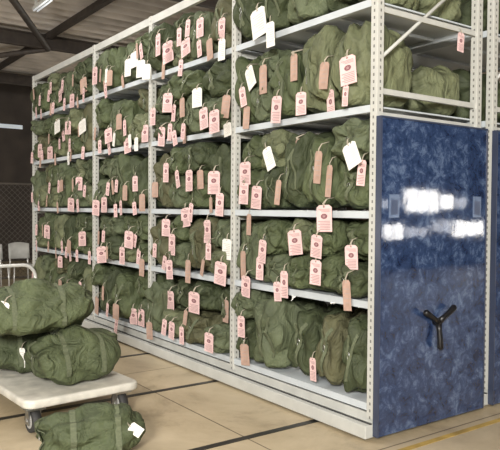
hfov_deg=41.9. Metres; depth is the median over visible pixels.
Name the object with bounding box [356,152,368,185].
paper tag
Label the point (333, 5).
duffel bag
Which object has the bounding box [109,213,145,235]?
duffel bag
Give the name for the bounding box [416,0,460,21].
duffel bag
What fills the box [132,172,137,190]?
paper tag
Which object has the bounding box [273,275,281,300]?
paper tag
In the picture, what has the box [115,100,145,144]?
duffel bag
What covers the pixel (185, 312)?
paper tag
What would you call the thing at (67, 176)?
duffel bag
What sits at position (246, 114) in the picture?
paper tag
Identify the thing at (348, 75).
paper tag
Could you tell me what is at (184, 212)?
paper tag
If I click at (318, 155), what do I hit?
paper tag
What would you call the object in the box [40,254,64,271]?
duffel bag
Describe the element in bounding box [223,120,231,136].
paper tag
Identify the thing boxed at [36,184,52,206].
duffel bag
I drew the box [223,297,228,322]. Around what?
paper tag
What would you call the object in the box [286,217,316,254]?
duffel bag
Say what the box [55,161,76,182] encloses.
duffel bag
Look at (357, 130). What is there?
duffel bag
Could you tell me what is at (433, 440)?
trim
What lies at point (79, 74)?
duffel bag
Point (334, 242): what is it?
duffel bag
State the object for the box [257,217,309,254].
duffel bag
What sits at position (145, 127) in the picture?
paper tag
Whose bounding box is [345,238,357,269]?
paper tag
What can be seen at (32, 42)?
ceiling
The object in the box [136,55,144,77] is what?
paper tag
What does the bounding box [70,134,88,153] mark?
duffel bag
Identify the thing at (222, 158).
duffel bag
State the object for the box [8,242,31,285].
chair
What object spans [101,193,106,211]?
paper tag
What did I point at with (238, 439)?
trim
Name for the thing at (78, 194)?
duffel bag
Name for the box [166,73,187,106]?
duffel bag
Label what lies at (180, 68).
paper tag
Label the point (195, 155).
duffel bag
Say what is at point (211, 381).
trim
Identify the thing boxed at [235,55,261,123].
duffel bag
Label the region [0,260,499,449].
floor
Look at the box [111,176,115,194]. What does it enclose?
paper tag
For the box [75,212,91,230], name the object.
duffel bag
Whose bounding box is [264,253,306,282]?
duffel bag
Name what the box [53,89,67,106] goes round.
duffel bag
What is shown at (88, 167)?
duffel bag
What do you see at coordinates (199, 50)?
paper tag
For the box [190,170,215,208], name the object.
duffel bag
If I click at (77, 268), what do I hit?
duffel bag
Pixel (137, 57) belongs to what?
paper tag
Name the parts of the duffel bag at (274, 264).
carry handle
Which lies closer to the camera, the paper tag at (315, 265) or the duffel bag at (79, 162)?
the paper tag at (315, 265)
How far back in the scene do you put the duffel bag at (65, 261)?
9.77 m
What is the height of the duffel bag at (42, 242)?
0.295 m
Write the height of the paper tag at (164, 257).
0.208 m
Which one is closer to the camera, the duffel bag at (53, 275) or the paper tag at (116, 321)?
the paper tag at (116, 321)
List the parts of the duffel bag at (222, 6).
carry handle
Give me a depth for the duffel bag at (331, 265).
4.98 m
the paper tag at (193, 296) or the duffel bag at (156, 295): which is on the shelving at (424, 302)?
the duffel bag at (156, 295)
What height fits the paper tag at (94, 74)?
0.302 m
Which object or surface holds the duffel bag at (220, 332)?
on the shelving at (424, 302)
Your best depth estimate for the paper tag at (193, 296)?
6.54 m
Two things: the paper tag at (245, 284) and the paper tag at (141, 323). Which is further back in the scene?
the paper tag at (141, 323)
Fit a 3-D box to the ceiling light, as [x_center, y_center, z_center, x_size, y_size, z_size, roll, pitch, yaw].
[-3.389,-3.762,10.670,0.100,0.379,0.800,-1,2,-36]
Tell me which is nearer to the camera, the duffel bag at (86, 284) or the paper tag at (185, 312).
the paper tag at (185, 312)
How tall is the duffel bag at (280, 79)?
0.614 m
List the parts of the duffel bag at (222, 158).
carry handle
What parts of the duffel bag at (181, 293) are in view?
carry handle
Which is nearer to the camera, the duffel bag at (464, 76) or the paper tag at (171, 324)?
the duffel bag at (464, 76)
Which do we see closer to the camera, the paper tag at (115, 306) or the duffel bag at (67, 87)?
the paper tag at (115, 306)
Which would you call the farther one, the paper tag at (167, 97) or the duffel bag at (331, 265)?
the paper tag at (167, 97)
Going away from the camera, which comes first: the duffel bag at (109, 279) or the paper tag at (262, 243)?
the paper tag at (262, 243)
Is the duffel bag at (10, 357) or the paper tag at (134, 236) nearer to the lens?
the duffel bag at (10, 357)
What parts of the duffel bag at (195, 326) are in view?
carry handle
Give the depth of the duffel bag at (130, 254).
7.76 m
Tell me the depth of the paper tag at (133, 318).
7.77 m
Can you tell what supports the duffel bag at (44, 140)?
on the shelving at (424, 302)
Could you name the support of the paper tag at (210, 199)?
attached to the duffel bag at (222, 158)
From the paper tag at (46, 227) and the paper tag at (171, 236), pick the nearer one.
the paper tag at (171, 236)
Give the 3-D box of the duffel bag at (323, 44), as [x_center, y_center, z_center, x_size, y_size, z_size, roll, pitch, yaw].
[0.706,-1.217,5.255,0.654,0.662,0.339,-1,2,-36]
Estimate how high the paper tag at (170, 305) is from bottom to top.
0.270 m
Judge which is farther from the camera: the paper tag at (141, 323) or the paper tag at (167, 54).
the paper tag at (141, 323)
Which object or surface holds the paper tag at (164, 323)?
attached to the duffel bag at (178, 313)
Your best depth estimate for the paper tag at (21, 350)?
5.39 m
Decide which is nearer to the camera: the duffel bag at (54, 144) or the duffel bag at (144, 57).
the duffel bag at (144, 57)
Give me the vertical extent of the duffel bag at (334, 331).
0.613 m
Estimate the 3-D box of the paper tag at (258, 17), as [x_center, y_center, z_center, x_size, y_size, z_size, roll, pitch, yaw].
[0.103,-1.755,5.587,0.084,0.336,0.237,-1,2,-34]
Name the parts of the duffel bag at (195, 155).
carry handle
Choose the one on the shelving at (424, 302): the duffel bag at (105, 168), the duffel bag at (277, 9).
the duffel bag at (277, 9)
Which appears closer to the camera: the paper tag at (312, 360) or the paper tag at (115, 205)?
the paper tag at (312, 360)
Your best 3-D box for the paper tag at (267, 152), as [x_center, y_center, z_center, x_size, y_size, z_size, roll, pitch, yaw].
[0.167,-0.582,5.537,0.018,0.259,0.178,-1,2,-37]
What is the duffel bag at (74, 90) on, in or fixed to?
on the shelving at (424, 302)
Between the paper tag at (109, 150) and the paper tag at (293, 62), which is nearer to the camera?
the paper tag at (293, 62)
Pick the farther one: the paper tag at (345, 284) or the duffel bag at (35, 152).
the duffel bag at (35, 152)
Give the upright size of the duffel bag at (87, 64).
0.292 m
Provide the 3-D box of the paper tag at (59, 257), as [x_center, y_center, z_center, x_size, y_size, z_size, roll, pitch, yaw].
[-2.782,0.519,9.673,0.075,0.229,0.200,-1,2,-35]
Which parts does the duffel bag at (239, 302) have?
carry handle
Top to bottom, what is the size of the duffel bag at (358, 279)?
0.282 m
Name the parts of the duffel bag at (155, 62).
carry handle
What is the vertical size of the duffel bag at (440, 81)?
0.452 m
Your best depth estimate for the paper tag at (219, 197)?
6.19 m
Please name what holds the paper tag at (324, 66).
attached to the duffel bag at (323, 44)
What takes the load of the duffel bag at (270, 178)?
on the shelving at (424, 302)
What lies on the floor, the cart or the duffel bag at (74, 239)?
the cart
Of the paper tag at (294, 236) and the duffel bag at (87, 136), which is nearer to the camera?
the paper tag at (294, 236)
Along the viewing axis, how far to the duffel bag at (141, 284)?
7.62 m
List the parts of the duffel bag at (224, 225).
carry handle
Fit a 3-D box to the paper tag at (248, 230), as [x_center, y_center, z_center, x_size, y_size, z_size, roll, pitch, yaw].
[0.005,-0.034,5.864,0.042,0.248,0.070,-1,3,-33]
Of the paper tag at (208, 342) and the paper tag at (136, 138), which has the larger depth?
the paper tag at (136, 138)
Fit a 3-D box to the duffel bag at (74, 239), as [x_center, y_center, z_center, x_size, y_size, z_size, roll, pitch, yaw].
[-2.291,0.241,9.404,0.614,0.324,0.382,-1,2,-36]
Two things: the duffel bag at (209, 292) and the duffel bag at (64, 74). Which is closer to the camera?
the duffel bag at (209, 292)
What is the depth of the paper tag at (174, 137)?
6.85 m
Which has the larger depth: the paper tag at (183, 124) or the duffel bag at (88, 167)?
the duffel bag at (88, 167)
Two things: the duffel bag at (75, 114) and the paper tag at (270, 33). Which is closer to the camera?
the paper tag at (270, 33)
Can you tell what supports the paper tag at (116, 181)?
attached to the duffel bag at (123, 168)
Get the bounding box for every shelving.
[32,0,487,438]
[166,0,499,405]
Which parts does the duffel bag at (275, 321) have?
carry handle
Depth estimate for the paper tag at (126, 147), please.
7.87 m
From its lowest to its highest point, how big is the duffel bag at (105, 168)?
0.288 m
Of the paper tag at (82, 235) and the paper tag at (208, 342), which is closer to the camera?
the paper tag at (208, 342)
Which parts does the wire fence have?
rail, rail, panel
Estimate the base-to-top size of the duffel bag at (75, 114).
0.388 m
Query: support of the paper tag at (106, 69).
attached to the duffel bag at (115, 57)
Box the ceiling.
[0,0,499,86]
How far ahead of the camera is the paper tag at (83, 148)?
9.01 m
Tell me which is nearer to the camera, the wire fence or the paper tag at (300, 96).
the paper tag at (300, 96)
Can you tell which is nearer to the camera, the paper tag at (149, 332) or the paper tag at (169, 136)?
the paper tag at (169, 136)
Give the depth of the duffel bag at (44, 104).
10.26 m
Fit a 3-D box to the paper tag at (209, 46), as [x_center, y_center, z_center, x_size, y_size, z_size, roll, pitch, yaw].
[-0.373,-1.729,6.331,0.049,0.274,0.140,0,2,-29]
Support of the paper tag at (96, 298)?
attached to the duffel bag at (99, 305)
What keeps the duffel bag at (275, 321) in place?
on the shelving at (424, 302)
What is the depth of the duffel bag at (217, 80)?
6.21 m
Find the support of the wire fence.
on the floor
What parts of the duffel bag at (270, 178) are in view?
carry handle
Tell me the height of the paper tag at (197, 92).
0.246 m
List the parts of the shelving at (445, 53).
shelf, shelf, panel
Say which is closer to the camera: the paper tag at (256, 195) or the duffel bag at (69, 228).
the paper tag at (256, 195)
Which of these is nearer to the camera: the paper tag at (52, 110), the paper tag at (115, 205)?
the paper tag at (115, 205)
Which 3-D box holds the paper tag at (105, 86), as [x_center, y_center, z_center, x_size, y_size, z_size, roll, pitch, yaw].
[-1.805,-1.710,8.199,0.018,0.244,0.107,0,2,-30]
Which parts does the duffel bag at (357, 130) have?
carry handle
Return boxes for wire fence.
[0,183,146,278]
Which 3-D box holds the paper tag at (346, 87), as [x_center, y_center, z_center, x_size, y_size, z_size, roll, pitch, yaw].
[0.698,-0.965,4.765,0.060,0.202,0.051,1,2,25]
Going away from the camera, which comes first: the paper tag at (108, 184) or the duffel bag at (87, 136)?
the paper tag at (108, 184)
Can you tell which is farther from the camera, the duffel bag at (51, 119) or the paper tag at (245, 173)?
the duffel bag at (51, 119)
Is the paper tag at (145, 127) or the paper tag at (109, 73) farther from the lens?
the paper tag at (109, 73)
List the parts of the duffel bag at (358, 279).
carry handle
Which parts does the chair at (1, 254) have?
leg, backrest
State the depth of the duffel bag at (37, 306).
5.09 m
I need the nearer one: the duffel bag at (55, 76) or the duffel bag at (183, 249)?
the duffel bag at (183, 249)
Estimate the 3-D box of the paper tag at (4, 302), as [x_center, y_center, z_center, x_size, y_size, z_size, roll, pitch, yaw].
[-1.875,0.637,4.958,0.115,0.201,0.077,0,1,-7]
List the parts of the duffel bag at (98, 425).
carry handle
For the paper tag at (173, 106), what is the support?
attached to the duffel bag at (177, 123)
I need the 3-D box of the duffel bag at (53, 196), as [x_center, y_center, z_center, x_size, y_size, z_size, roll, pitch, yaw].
[-2.843,-0.438,10.242,0.627,0.339,0.455,-1,2,-36]
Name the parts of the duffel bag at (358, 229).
carry handle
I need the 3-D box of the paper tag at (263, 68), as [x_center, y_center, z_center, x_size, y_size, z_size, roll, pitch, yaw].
[0.143,-1.288,5.626,0.090,0.323,0.104,-1,1,-35]
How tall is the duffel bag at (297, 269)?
0.293 m
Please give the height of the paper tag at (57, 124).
0.252 m
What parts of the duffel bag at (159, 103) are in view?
carry handle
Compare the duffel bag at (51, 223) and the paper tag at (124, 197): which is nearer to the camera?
the paper tag at (124, 197)
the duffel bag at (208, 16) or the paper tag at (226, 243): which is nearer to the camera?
the paper tag at (226, 243)
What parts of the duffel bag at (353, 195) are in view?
carry handle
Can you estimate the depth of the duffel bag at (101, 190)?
8.53 m
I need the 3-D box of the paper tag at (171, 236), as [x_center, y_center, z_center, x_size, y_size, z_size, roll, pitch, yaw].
[-0.793,0.170,6.851,0.067,0.290,0.156,0,3,-31]
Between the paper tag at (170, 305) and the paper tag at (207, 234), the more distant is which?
the paper tag at (170, 305)
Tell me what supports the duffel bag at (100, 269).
on the duffel bag at (99, 305)
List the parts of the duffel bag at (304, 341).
carry handle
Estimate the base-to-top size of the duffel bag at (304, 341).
0.601 m
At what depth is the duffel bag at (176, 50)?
6.91 m
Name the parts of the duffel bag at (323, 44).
carry handle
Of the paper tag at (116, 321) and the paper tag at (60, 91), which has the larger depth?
the paper tag at (60, 91)
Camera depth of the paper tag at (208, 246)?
6.26 m
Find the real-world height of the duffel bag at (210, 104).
0.336 m
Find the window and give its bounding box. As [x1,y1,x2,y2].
[0,124,22,128]
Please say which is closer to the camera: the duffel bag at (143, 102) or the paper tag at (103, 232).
the duffel bag at (143, 102)
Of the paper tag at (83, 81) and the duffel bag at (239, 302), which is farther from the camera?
the paper tag at (83, 81)
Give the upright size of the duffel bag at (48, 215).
0.313 m
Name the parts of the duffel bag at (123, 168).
carry handle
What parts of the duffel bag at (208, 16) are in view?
carry handle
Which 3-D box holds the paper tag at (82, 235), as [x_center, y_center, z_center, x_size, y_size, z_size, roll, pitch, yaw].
[-2.272,0.162,8.943,0.064,0.268,0.310,-1,2,-33]
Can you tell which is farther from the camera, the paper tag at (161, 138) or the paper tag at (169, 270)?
the paper tag at (161, 138)
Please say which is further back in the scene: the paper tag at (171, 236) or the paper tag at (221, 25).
the paper tag at (171, 236)
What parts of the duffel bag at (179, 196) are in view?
carry handle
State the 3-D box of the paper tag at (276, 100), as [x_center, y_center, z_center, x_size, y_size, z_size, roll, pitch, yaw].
[0.235,-0.985,5.412,0.055,0.296,0.165,-1,2,-33]
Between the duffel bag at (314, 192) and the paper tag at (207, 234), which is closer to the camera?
the duffel bag at (314, 192)
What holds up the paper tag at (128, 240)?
attached to the duffel bag at (141, 226)
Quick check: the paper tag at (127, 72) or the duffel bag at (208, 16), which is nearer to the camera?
the duffel bag at (208, 16)
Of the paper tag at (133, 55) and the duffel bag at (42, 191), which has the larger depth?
the duffel bag at (42, 191)
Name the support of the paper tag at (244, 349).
attached to the duffel bag at (250, 324)
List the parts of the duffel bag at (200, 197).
carry handle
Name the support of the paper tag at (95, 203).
attached to the duffel bag at (101, 190)
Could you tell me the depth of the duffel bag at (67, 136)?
9.60 m
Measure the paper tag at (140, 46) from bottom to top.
0.239 m
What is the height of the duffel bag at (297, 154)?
0.650 m
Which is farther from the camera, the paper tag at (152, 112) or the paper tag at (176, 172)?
the paper tag at (152, 112)
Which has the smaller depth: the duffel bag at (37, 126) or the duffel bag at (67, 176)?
the duffel bag at (67, 176)
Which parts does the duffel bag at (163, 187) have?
carry handle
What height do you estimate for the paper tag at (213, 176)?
0.290 m
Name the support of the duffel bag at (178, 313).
on the shelving at (424, 302)
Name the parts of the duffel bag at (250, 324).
carry handle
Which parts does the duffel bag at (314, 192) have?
carry handle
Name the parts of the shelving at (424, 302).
shelf, rail, shelf, shelf, shelf, shelf, rail, shelf, shelf, shelf, shelf, rail, shelf, shelf, shelf, shelf, shelf, kick plate, shelf, shelf, shelf, shelf, shelf, recessed pull, panel, recessed pull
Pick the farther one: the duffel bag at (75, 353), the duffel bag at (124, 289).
the duffel bag at (124, 289)
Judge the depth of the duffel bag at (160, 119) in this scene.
7.13 m
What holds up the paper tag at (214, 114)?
attached to the duffel bag at (210, 104)
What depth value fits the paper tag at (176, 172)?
6.76 m
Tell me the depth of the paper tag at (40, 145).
10.36 m
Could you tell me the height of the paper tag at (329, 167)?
0.325 m
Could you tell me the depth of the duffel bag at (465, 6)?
5.67 m
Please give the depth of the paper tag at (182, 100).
6.60 m
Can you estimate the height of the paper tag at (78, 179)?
0.242 m
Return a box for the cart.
[0,264,136,432]
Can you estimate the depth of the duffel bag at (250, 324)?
5.94 m
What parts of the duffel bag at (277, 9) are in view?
carry handle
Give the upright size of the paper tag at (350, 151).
0.245 m
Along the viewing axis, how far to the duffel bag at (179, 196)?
6.86 m
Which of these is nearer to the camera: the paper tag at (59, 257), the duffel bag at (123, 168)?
the duffel bag at (123, 168)
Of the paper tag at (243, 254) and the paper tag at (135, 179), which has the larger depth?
the paper tag at (135, 179)
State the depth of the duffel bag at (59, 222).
9.77 m
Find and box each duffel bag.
[0,278,94,335]
[0,328,59,372]
[23,324,120,384]
[30,84,46,114]
[30,170,48,205]
[31,120,51,136]
[33,143,46,159]
[33,254,47,278]
[34,402,145,449]
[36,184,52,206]
[36,217,46,241]
[37,231,52,247]
[38,135,60,158]
[40,83,51,110]
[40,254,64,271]
[42,117,50,133]
[44,212,77,224]
[45,163,58,182]
[46,214,74,248]
[47,73,60,91]
[47,261,59,282]
[48,139,62,157]
[48,165,58,185]
[48,186,67,207]
[49,91,58,108]
[49,114,61,137]
[51,114,67,136]
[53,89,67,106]
[54,214,73,248]
[54,273,66,284]
[55,138,74,156]
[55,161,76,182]
[55,256,81,273]
[58,72,66,88]
[58,191,82,207]
[61,167,78,206]
[63,71,77,103]
[63,215,78,246]
[64,262,77,282]
[65,114,77,154]
[66,108,83,132]
[69,231,88,252]
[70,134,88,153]
[70,258,91,280]
[71,84,87,100]
[73,181,99,207]
[74,62,88,83]
[75,159,87,181]
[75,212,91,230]
[78,79,116,98]
[80,103,104,151]
[81,57,92,78]
[81,214,113,230]
[81,231,110,254]
[81,266,101,298]
[82,159,109,183]
[84,185,123,207]
[91,263,137,285]
[93,179,114,207]
[95,49,111,91]
[95,97,127,129]
[95,130,117,149]
[98,291,105,311]
[99,158,111,175]
[100,214,128,235]
[101,266,138,314]
[103,46,127,88]
[104,236,138,259]
[108,154,145,181]
[109,99,137,146]
[109,181,138,207]
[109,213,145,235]
[111,270,145,319]
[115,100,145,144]
[117,153,147,207]
[121,238,147,261]
[122,42,140,82]
[123,215,138,236]
[128,113,157,143]
[129,153,170,207]
[134,214,175,239]
[134,270,183,297]
[135,32,148,55]
[136,55,166,78]
[137,298,147,324]
[138,87,165,114]
[139,242,157,262]
[144,277,185,330]
[146,22,174,71]
[150,219,173,264]
[152,114,180,138]
[153,153,180,208]
[155,84,179,115]
[163,308,189,336]
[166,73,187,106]
[167,147,196,174]
[168,175,201,208]
[168,242,196,268]
[169,215,212,242]
[171,107,194,135]
[172,40,194,66]
[173,12,194,40]
[173,278,203,308]
[178,69,209,96]
[182,142,230,172]
[183,93,212,133]
[184,309,229,343]
[189,11,217,59]
[189,217,224,270]
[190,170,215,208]
[192,280,229,310]
[202,58,231,97]
[204,322,239,352]
[206,94,252,129]
[208,141,250,208]
[209,249,249,275]
[211,0,264,52]
[211,218,269,247]
[217,285,254,320]
[231,288,291,317]
[233,0,265,40]
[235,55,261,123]
[236,220,297,278]
[236,319,256,358]
[237,169,277,209]
[242,134,265,169]
[250,82,281,122]
[254,296,327,367]
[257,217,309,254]
[258,48,302,81]
[261,129,315,169]
[263,0,293,31]
[264,167,306,209]
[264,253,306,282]
[269,52,317,119]
[281,131,334,208]
[285,254,312,288]
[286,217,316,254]
[287,0,330,24]
[287,303,357,375]
[302,25,346,112]
[302,136,369,207]
[303,218,354,256]
[308,254,367,291]
[314,307,367,384]
[326,0,359,12]
[330,20,412,108]
[331,117,369,161]
[331,261,367,297]
[334,164,369,209]
[342,313,367,392]
[345,219,368,259]
[358,0,418,10]
[402,65,459,115]
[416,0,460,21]
[450,69,499,122]
[457,0,499,33]
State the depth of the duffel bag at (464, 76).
5.70 m
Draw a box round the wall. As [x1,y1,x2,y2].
[0,84,357,260]
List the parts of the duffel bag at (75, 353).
carry handle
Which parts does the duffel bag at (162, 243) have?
carry handle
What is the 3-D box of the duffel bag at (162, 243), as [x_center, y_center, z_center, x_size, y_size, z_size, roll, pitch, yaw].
[-0.792,0.183,7.379,0.628,0.566,0.447,-1,2,-36]
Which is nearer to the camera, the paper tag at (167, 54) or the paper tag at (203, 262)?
the paper tag at (203, 262)
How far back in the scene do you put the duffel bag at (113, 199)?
8.24 m
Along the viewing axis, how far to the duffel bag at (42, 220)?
10.66 m
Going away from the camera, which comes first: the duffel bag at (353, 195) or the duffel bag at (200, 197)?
the duffel bag at (353, 195)
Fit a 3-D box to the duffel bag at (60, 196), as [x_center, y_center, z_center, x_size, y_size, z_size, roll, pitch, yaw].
[-2.578,-0.432,9.912,0.626,0.346,0.391,-1,2,-36]
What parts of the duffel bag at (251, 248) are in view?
carry handle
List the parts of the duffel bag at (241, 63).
carry handle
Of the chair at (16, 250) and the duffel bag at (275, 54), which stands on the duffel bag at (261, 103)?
the duffel bag at (275, 54)
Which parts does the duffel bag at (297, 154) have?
carry handle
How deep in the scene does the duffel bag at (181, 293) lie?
6.98 m
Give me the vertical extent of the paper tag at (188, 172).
0.278 m
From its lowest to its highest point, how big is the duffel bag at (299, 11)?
0.546 m
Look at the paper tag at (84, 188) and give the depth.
8.94 m
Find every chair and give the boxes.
[0,244,9,286]
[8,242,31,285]
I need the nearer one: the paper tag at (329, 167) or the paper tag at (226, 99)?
the paper tag at (329, 167)
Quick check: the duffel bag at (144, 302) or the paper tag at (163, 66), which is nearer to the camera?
the paper tag at (163, 66)
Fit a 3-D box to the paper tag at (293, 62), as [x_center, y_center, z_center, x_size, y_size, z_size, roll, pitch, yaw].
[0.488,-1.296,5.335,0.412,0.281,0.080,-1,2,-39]
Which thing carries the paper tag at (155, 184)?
attached to the duffel bag at (163, 187)
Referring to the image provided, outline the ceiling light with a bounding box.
[32,0,52,11]
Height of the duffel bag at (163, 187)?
0.649 m
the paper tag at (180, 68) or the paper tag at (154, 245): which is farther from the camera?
the paper tag at (154, 245)
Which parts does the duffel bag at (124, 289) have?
carry handle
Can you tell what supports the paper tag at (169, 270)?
attached to the duffel bag at (183, 249)
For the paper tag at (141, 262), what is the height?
0.265 m
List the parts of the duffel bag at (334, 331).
carry handle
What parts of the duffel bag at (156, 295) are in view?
carry handle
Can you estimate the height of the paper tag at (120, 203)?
0.235 m
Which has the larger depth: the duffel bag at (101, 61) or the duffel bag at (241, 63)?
the duffel bag at (101, 61)
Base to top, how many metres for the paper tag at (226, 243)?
0.255 m
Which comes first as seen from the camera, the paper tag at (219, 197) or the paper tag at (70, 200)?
the paper tag at (219, 197)
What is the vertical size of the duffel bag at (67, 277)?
0.622 m
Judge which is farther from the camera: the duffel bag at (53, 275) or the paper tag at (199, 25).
the duffel bag at (53, 275)
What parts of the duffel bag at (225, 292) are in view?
carry handle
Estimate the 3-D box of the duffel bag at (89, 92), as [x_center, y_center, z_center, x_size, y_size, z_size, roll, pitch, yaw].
[-2.022,-1.893,9.130,0.697,0.291,0.486,-1,2,-36]
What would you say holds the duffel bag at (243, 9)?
on the shelving at (424, 302)
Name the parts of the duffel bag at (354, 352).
carry handle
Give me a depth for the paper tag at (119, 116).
7.88 m
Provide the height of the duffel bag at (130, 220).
0.305 m
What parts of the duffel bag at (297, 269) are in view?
carry handle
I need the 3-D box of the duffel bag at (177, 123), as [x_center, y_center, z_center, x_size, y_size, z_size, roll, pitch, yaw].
[-0.526,-1.117,7.055,0.651,0.361,0.376,-1,2,-36]
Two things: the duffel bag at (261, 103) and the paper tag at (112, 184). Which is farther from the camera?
the paper tag at (112, 184)
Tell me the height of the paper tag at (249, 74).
0.268 m
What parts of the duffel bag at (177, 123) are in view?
carry handle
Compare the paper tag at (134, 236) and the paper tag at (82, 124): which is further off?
the paper tag at (82, 124)
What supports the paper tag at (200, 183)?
attached to the duffel bag at (195, 155)
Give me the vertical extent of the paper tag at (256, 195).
0.270 m
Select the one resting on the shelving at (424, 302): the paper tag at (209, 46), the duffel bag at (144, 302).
the duffel bag at (144, 302)
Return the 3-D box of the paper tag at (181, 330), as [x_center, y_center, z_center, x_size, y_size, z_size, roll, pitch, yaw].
[-0.669,1.106,6.704,0.102,0.239,0.083,0,2,-16]
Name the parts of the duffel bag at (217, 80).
carry handle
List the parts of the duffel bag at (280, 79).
carry handle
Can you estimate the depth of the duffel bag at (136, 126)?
7.54 m
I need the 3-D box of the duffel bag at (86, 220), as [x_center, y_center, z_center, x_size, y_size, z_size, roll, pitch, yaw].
[-2.014,-0.043,9.145,0.631,0.271,0.402,-1,2,-39]
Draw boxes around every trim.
[0,380,218,419]
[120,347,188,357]
[189,408,363,449]
[398,418,499,449]
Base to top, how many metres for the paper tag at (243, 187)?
0.251 m
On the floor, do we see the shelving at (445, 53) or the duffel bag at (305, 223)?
the shelving at (445, 53)
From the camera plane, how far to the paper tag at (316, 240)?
4.98 m
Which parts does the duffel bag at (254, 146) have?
carry handle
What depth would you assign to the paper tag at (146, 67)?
7.23 m
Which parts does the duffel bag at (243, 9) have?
carry handle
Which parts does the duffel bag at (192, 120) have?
carry handle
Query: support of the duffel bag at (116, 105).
on the shelving at (424, 302)
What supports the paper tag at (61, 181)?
attached to the duffel bag at (67, 176)
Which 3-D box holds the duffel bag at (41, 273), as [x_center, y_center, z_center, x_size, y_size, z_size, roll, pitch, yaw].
[-3.273,0.793,10.826,0.609,0.616,0.424,-1,2,-36]
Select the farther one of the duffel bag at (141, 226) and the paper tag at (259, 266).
the duffel bag at (141, 226)
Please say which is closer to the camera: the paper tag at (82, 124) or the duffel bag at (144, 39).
the duffel bag at (144, 39)
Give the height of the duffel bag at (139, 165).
0.660 m
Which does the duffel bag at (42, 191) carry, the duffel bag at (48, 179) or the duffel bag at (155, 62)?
the duffel bag at (48, 179)
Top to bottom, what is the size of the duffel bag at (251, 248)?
0.576 m
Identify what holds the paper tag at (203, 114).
attached to the duffel bag at (210, 104)
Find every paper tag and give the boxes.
[1,295,11,308]
[19,341,26,367]
[38,141,41,157]
[44,221,49,238]
[47,143,52,158]
[51,101,54,113]
[54,118,60,133]
[58,88,61,101]
[58,254,61,267]
[59,177,62,191]
[65,118,70,133]
[67,237,70,253]
[68,135,70,151]
[68,194,73,211]
[70,94,73,107]
[76,173,82,189]
[78,227,85,245]
[79,118,85,135]
[80,74,86,93]
[81,144,84,158]
[83,182,86,196]
[88,248,90,263]
[92,62,96,84]
[92,196,98,215]
[95,292,100,314]
[96,242,105,262]
[98,139,100,152]
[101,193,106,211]
[101,227,106,242]
[104,83,106,97]
[104,125,111,143]
[105,65,110,82]
[106,179,109,195]
[106,299,110,316]
[107,66,112,85]
[107,142,110,154]
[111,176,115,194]
[112,130,115,145]
[113,299,120,319]
[114,180,117,191]
[114,204,116,216]
[114,319,117,333]
[116,110,121,129]
[119,198,121,214]
[119,244,124,264]
[122,181,128,200]
[123,116,125,135]
[124,55,130,76]
[124,138,130,153]
[124,226,133,248]
[127,422,143,437]
[128,131,131,147]
[130,48,137,68]
[130,304,136,324]
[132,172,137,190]
[132,202,136,214]
[133,233,136,247]
[134,133,139,150]
[136,40,138,58]
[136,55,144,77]
[136,245,140,263]
[138,304,143,326]
[139,41,142,58]
[139,189,146,210]
[139,254,143,276]
[141,120,147,142]
[142,60,150,79]
[146,322,152,339]
[150,104,155,125]
[152,179,157,196]
[153,239,157,257]
[156,28,165,56]
[158,123,165,145]
[161,62,164,78]
[161,315,167,335]
[162,37,173,64]
[162,88,172,111]
[162,214,169,236]
[162,252,166,270]
[163,158,168,181]
[166,255,172,278]
[167,121,171,140]
[167,285,175,309]
[168,317,175,339]
[169,228,175,255]
[171,100,175,120]
[172,127,177,145]
[175,166,179,187]
[177,23,182,46]
[178,58,182,75]
[179,323,183,344]
[180,93,184,117]
[180,119,185,139]
[181,37,189,57]
[181,202,189,226]
[183,307,187,325]
[185,16,189,36]
[185,254,190,282]
[186,165,191,190]
[188,198,192,221]
[189,285,200,313]
[192,83,201,107]
[196,14,203,38]
[197,37,201,57]
[197,165,203,188]
[199,102,207,129]
[200,257,204,276]
[204,213,210,242]
[204,327,212,353]
[206,34,212,60]
[206,238,213,259]
[208,165,219,193]
[209,104,218,133]
[209,194,211,212]
[214,255,226,285]
[215,186,223,215]
[218,13,225,39]
[218,33,227,60]
[221,89,230,117]
[222,233,231,259]
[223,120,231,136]
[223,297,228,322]
[238,309,244,337]
[239,84,246,107]
[239,179,248,203]
[240,155,254,184]
[240,338,249,365]
[241,244,245,277]
[241,270,250,297]
[243,105,249,128]
[245,64,256,90]
[246,208,251,234]
[250,2,266,40]
[251,180,262,209]
[256,257,263,279]
[258,235,266,263]
[259,57,270,94]
[263,142,275,170]
[266,16,274,47]
[271,89,281,122]
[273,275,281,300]
[274,173,283,204]
[280,263,287,297]
[288,222,302,255]
[290,49,302,81]
[296,87,305,115]
[310,230,321,258]
[310,258,320,285]
[310,351,315,381]
[313,142,327,183]
[317,197,333,231]
[319,55,333,88]
[325,156,335,197]
[327,85,334,111]
[339,48,356,86]
[342,85,348,105]
[342,138,361,169]
[342,270,353,310]
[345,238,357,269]
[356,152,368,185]
[457,29,463,52]
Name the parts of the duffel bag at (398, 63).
carry handle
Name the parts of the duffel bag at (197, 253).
carry handle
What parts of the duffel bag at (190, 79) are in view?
carry handle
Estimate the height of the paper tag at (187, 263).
0.307 m
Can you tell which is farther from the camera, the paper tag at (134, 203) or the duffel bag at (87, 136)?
the duffel bag at (87, 136)
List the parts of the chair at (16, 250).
backrest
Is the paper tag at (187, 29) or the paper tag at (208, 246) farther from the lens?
the paper tag at (187, 29)
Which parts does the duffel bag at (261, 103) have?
carry handle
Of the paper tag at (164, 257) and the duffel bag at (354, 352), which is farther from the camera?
the paper tag at (164, 257)
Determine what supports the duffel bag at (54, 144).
on the shelving at (424, 302)
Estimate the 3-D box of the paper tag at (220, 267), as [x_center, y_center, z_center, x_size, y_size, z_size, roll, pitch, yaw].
[-0.269,0.424,6.121,0.029,0.290,0.204,-1,2,-38]
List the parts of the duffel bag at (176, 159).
carry handle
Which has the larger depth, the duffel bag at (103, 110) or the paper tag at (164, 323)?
the duffel bag at (103, 110)

